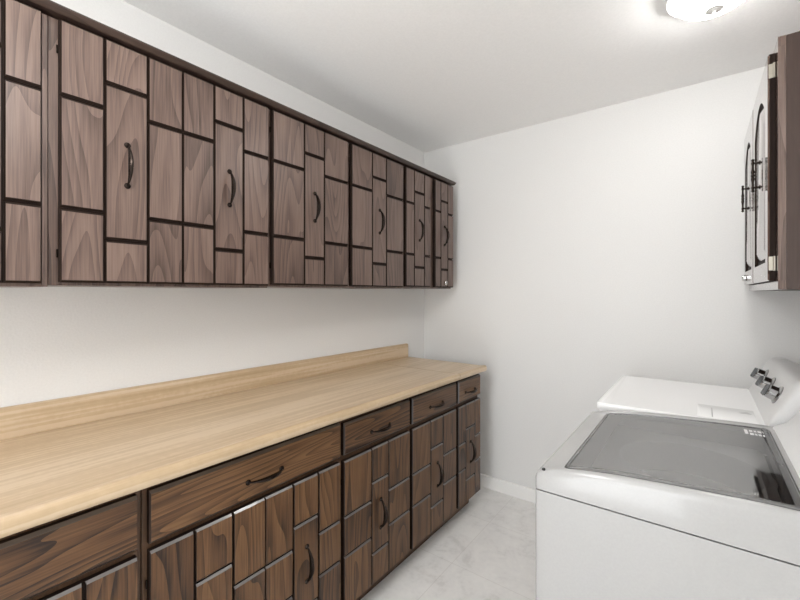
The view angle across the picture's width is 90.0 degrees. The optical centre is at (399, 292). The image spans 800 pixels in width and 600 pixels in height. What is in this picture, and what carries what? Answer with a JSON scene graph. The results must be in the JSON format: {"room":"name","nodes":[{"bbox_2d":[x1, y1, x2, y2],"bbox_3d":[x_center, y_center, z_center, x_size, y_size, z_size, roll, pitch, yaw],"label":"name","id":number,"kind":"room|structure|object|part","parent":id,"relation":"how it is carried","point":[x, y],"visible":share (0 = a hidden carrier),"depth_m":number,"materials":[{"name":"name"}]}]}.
{"room":"laundry room","nodes":[
{"label":"laundry room","id":0,"kind":"room"},
{"bbox_2d":[0,0,423,407],"bbox_3d":[-1.082,0.137,1.567,0.100,2.497,4.296,0,0,37],"label":"wall","id":1,"kind":"structure","parent":0,"point":[56,342],"depth_m":1.70,"materials":[{"name":"white paint"}]},
{"bbox_2d":[0,0,46,287],"bbox_3d":[-1.273,-0.395,0.922,0.367,0.755,0.656,0,0,37],"label":"upper cabinet","id":2,"kind":"object","parent":1,"relation":"attached to","point":[23,27],"visible":1,"depth_m":1.05,"materials":[{"name":"brown wood"}]},
{"bbox_2d":[47,16,267,287],"bbox_3d":[-0.862,-0.397,1.465,0.367,0.751,0.702,0,0,37],"label":"upper cabinet","id":3,"kind":"object","parent":1,"relation":"attached to","point":[157,171],"visible":0.98,"depth_m":1.30,"materials":[{"name":"brown wood"}]},
{"bbox_3d":[-0.860,-0.399,1.256,0.011,0.737,0.330,0,0,37],"label":"door","id":4,"kind":"part","parent":3,"relation":"part of","materials":[{"name":"brown wood"}]},
{"bbox_3d":[-0.833,-0.396,1.233,0.040,0.144,0.018,0,0,37],"label":"handle","id":5,"kind":"part","parent":3,"relation":"part of","materials":[{"name":"brown metal"}]},
{"bbox_3d":[-0.657,-0.399,1.525,0.011,0.737,0.342,0,0,37],"label":"door","id":6,"kind":"part","parent":3,"relation":"part of","materials":[{"name":"brown wood"}]},
{"bbox_3d":[-0.630,-0.396,1.502,0.040,0.144,0.018,0,0,37],"label":"handle","id":7,"kind":"part","parent":3,"relation":"part of","materials":[{"name":"brown metal"}]},
{"bbox_2d":[0,343,407,440],"bbox_3d":[-0.763,0.414,1.887,0.018,0.117,2.712,0,0,37],"label":"backsplash","id":8,"kind":"structure","parent":1,"relation":"attached to","point":[47,415],"depth_m":1.62,"materials":[{"name":"laminate"}]},
{"bbox_2d":[17,0,455,185],"bbox_3d":[-0.607,-0.784,1.821,0.346,0.018,2.898,0,0,37],"label":"crown molding","id":9,"kind":"structure","parent":1,"relation":"attached to","point":[50,8],"depth_m":1.41,"materials":[{"name":"brown wood"}]},
{"bbox_2d":[267,109,402,288],"bbox_3d":[-0.368,-0.399,2.120,0.367,0.746,0.935,0,0,37],"label":"upper cabinet","id":10,"kind":"object","parent":1,"relation":"attached to","point":[335,205],"visible":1,"depth_m":1.93,"materials":[{"name":"brown wood"}]},
{"bbox_3d":[-0.407,-0.401,1.856,0.011,0.732,0.446,0,0,37],"label":"door","id":11,"kind":"part","parent":10,"relation":"part of","materials":[{"name":"brown wood"}]},
{"bbox_3d":[-0.378,-0.396,1.836,0.040,0.144,0.018,0,0,37],"label":"handle","id":12,"kind":"part","parent":10,"relation":"part of","materials":[{"name":"brown metal"}]},
{"bbox_3d":[-0.124,-0.401,2.230,0.011,0.732,0.442,0,0,37],"label":"door","id":13,"kind":"part","parent":10,"relation":"part of","materials":[{"name":"brown wood"}]},
{"bbox_3d":[-0.097,-0.396,2.208,0.040,0.144,0.018,0,0,37],"label":"handle","id":14,"kind":"part","parent":10,"relation":"part of","materials":[{"name":"brown metal"}]},
{"bbox_2d":[401,166,452,288],"bbox_3d":[0.093,-0.402,2.731,0.367,0.741,0.591,0,0,37],"label":"upper cabinet","id":15,"kind":"object","parent":1,"relation":"attached to","point":[427,253],"visible":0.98,"depth_m":2.61,"materials":[{"name":"brown wood"}]},
{"bbox_3d":[0.108,-0.404,2.538,0.011,0.727,0.274,0,0,37],"label":"door","id":16,"kind":"part","parent":15,"relation":"part of","materials":[{"name":"brown wood"}]},
{"bbox_3d":[0.140,-0.396,2.521,0.040,0.144,0.018,0,0,37],"label":"handle","id":17,"kind":"part","parent":15,"relation":"part of","materials":[{"name":"brown metal"}]},
{"bbox_3d":[0.299,-0.404,2.791,0.011,0.727,0.244,0,0,37],"label":"door","id":18,"kind":"part","parent":15,"relation":"part of","materials":[{"name":"brown wood"}]},
{"bbox_3d":[0.325,-0.396,2.766,0.040,0.144,0.018,0,0,37],"label":"handle","id":19,"kind":"part","parent":15,"relation":"part of","materials":[{"name":"brown metal"}]},
{"bbox_2d":[361,486,535,599],"bbox_3d":[-0.135,1.435,0.851,2.475,0.100,4.296,0,0,37],"label":"floor","id":20,"kind":"structure","parent":0,"point":[486,550],"depth_m":2.09,"materials":[{"name":"tile"}]},
{"bbox_2d":[0,491,139,599],"bbox_3d":[-1.101,0.938,0.917,0.647,0.894,0.715,0,0,37],"label":"base cabinet","id":21,"kind":"object","parent":20,"relation":"on","point":[92,553],"visible":0.55,"depth_m":0.93,"materials":[{"name":"brown wood"}]},
{"bbox_3d":[-0.783,0.978,0.894,0.011,0.604,0.341,0,0,37],"label":"door","id":22,"kind":"part","parent":21,"relation":"part of","materials":[{"name":"brown wood"}]},
{"bbox_2d":[140,422,339,599],"bbox_3d":[-0.670,0.941,1.487,0.647,0.889,0.711,0,0,37],"label":"base cabinet","id":23,"kind":"object","parent":20,"relation":"on","point":[263,523],"visible":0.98,"depth_m":1.28,"materials":[{"name":"brown wood"}]},
{"bbox_3d":[-0.559,0.978,1.190,0.011,0.604,0.345,0,0,37],"label":"door","id":24,"kind":"part","parent":23,"relation":"part of","materials":[{"name":"brown wood"}]},
{"bbox_2d":[0,363,459,537],"bbox_3d":[-0.619,0.478,1.560,0.640,0.056,2.364,0,0,37],"label":"countertop","id":25,"kind":"structure","parent":23,"relation":"on","point":[47,476],"depth_m":1.27,"materials":[{"name":"laminate"}]},
{"bbox_3d":[-0.452,0.588,1.324,0.022,0.140,0.688,0,0,37],"label":"drawer","id":26,"kind":"part","parent":23,"relation":"part of","materials":[{"name":"brown wood"}]},
{"bbox_3d":[-0.428,0.600,1.305,0.040,0.018,0.144,0,0,37],"label":"handle","id":27,"kind":"part","parent":23,"relation":"part of","materials":[{"name":"brown metal"}]},
{"bbox_3d":[-0.352,0.978,1.465,0.011,0.604,0.342,0,0,37],"label":"door","id":28,"kind":"part","parent":23,"relation":"part of","materials":[{"name":"brown wood"}]},
{"bbox_3d":[-0.323,0.985,1.443,0.040,0.144,0.018,0,0,37],"label":"handle","id":29,"kind":"part","parent":23,"relation":"part of","materials":[{"name":"brown metal"}]},
{"bbox_2d":[338,398,409,599],"bbox_3d":[-0.313,0.943,1.961,0.647,0.884,0.472,0,0,37],"label":"base cabinet","id":30,"kind":"object","parent":20,"relation":"on","point":[374,459],"visible":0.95,"depth_m":1.75,"materials":[{"name":"brown wood"}]},
{"bbox_3d":[-0.095,0.592,1.797,0.022,0.131,0.451,0,0,37],"label":"drawer","id":31,"kind":"part","parent":30,"relation":"part of","materials":[{"name":"brown wood"}]},
{"bbox_3d":[-0.071,0.604,1.778,0.040,0.018,0.144,0,0,37],"label":"handle","id":32,"kind":"part","parent":30,"relation":"part of","materials":[{"name":"brown metal"}]},
{"bbox_3d":[-0.070,0.985,1.778,0.040,0.144,0.018,0,0,37],"label":"handle","id":33,"kind":"part","parent":30,"relation":"part of","materials":[{"name":"brown metal"}]},
{"bbox_2d":[398,382,455,565],"bbox_3d":[-0.028,0.945,2.338,0.647,0.881,0.468,0,0,37],"label":"base cabinet","id":34,"kind":"object","parent":20,"relation":"on","point":[432,427],"visible":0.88,"depth_m":2.13,"materials":[{"name":"brown wood"}]},
{"bbox_3d":[0.185,0.980,2.176,0.011,0.600,0.442,0,0,37],"label":"door","id":35,"kind":"part","parent":34,"relation":"part of","materials":[{"name":"brown wood"}]},
{"bbox_3d":[0.189,0.592,2.173,0.022,0.131,0.442,0,0,37],"label":"drawer","id":36,"kind":"part","parent":34,"relation":"part of","materials":[{"name":"brown wood"}]},
{"bbox_3d":[0.213,0.604,2.154,0.040,0.018,0.144,0,0,37],"label":"handle","id":37,"kind":"part","parent":34,"relation":"part of","materials":[{"name":"brown metal"}]},
{"bbox_3d":[0.220,0.985,2.162,0.040,0.144,0.018,0,0,37],"label":"handle","id":38,"kind":"part","parent":34,"relation":"part of","materials":[{"name":"brown metal"}]},
{"bbox_2d":[445,374,479,522],"bbox_3d":[0.205,0.946,2.647,0.647,0.878,0.302,0,0,37],"label":"base cabinet","id":39,"kind":"object","parent":20,"relation":"on","point":[467,406],"visible":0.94,"depth_m":2.45,"materials":[{"name":"brown wood"}]},
{"bbox_2d":[380,357,486,379],"bbox_3d":[0.202,0.488,2.647,0.640,0.043,0.350,0,0,37],"label":"countertop","id":40,"kind":"structure","parent":39,"relation":"on","point":[465,370],"depth_m":2.60,"materials":[{"name":"laminate"}]},
{"bbox_3d":[0.423,0.980,2.491,0.011,0.600,0.286,0,0,37],"label":"door","id":41,"kind":"part","parent":39,"relation":"part of","materials":[{"name":"brown wood"}]},
{"bbox_3d":[0.427,0.592,2.488,0.022,0.131,0.286,0,0,37],"label":"drawer","id":42,"kind":"part","parent":39,"relation":"part of","materials":[{"name":"brown wood"}]},
{"bbox_3d":[0.452,0.604,2.470,0.040,0.018,0.144,0,0,37],"label":"handle","id":43,"kind":"part","parent":39,"relation":"part of","materials":[{"name":"brown metal"}]},
{"bbox_3d":[0.455,0.985,2.474,0.040,0.144,0.018,0,0,37],"label":"handle","id":44,"kind":"part","parent":39,"relation":"part of","materials":[{"name":"brown metal"}]},
{"bbox_2d":[536,411,799,599],"bbox_3d":[0.895,0.845,1.131,0.799,1.080,0.687,0,0,37],"label":"washing machine","id":45,"kind":"object","parent":20,"relation":"on","point":[631,505],"visible":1,"depth_m":1.00,"materials":[{"name":"white paint"}]},
{"bbox_3d":[0.806,0.455,1.172,0.462,0.046,0.602,0,0,37],"label":"lid","id":46,"kind":"part","parent":45,"relation":"part of","materials":[{"name":"grey glass"}]},
{"bbox_2d":[597,357,799,455],"bbox_3d":[1.302,0.838,1.706,0.762,1.095,0.686,0,0,37],"label":"dryer","id":47,"kind":"object","parent":20,"relation":"on","point":[773,398],"visible":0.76,"depth_m":1.62,"materials":[{"name":"white metal"}]},
{"bbox_3d":[1.311,0.463,1.699,0.740,0.026,0.686,0,0,37],"label":"panel","id":48,"kind":"part","parent":47,"relation":"part of","materials":[{"name":"white metal"}]},
{"bbox_3d":[1.219,0.450,1.498,0.173,0.001,0.200,0,0,37],"label":"lint screen lid","id":49,"kind":"part","parent":47,"relation":"part of","materials":[{"name":"white plastic"}]},
{"bbox_3d":[1.557,0.359,1.725,0.053,0.065,0.068,0,0,37],"label":"knob","id":50,"kind":"part","parent":47,"relation":"part of","materials":[{"name":"silver metal"}]},
{"bbox_3d":[1.436,0.359,1.566,0.053,0.065,0.068,0,0,37],"label":"knob","id":51,"kind":"part","parent":47,"relation":"part of","materials":[{"name":"silver metal"}]},
{"bbox_3d":[1.325,0.359,1.418,0.053,0.065,0.068,0,0,37],"label":"knob","id":52,"kind":"part","parent":47,"relation":"part of","materials":[{"name":"silver metal"}]},
{"bbox_2d":[123,0,799,152],"bbox_3d":[-0.135,-1.162,0.851,2.475,0.100,4.296,0,0,37],"label":"ceiling","id":53,"kind":"structure","parent":0,"point":[428,75],"depth_m":1.82,"materials":[{"name":"paint"}]},
{"bbox_2d":[666,0,743,20],"bbox_3d":[1.127,-1.054,1.434,0.292,0.115,0.292,0,0,37],"label":"ceiling light","id":54,"kind":"object","parent":53,"relation":"attached to","point":[692,10],"visible":1,"depth_m":1.45,"materials":[{"name":"white glass"}]},
{"bbox_2d":[424,67,799,489],"bbox_3d":[1.130,0.137,2.526,2.275,2.497,0.100,0,0,37],"label":"wall","id":55,"kind":"structure","parent":0,"point":[592,249],"depth_m":2.42,"materials":[{"name":"white paint"}]},
{"bbox_2d":[480,473,535,503],"bbox_3d":[1.095,1.340,2.479,2.275,0.090,0.017,0,0,37],"label":"baseboard","id":56,"kind":"structure","parent":55,"relation":"attached to","point":[528,494],"depth_m":2.73,"materials":[{"name":"white paint"}]},
{"bbox_3d":[0.813,0.137,0.136,0.100,2.497,4.296,0,0,37],"label":"wall","id":57,"kind":"structure","parent":0,"visible":0},
{"bbox_2d":[741,31,799,290],"bbox_3d":[1.568,-0.401,1.530,0.372,0.780,0.952,0,0,37],"label":"upper cabinet","id":58,"kind":"object","parent":57,"relation":"attached to","point":[770,197],"visible":1,"depth_m":1.27,"materials":[{"name":"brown wood"}]},
{"bbox_3d":[1.580,-0.432,1.833,0.026,0.124,0.016,0,0,37],"label":"handle","id":59,"kind":"part","parent":58,"relation":"part of","materials":[{"name":"brown metal"}]},
{"bbox_3d":[1.597,-0.401,1.821,0.019,0.723,0.426,0,0,37],"label":"door","id":60,"kind":"part","parent":58,"relation":"part of","materials":[{"name":"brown wood"}]},
{"bbox_3d":[1.305,-0.432,1.470,0.026,0.124,0.016,0,0,37],"label":"handle","id":61,"kind":"part","parent":58,"relation":"part of","materials":[{"name":"brown metal"}]},
{"bbox_3d":[1.322,-0.401,1.457,0.019,0.723,0.457,0,0,37],"label":"door","id":62,"kind":"part","parent":58,"relation":"part of","materials":[{"name":"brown wood"}]},
{"bbox_3d":[1.462,-0.401,1.610,0.019,0.780,0.952,0,0,37],"label":"frame","id":63,"kind":"part","parent":58,"relation":"part of","materials":[{"name":"brown wood"}]}
]}

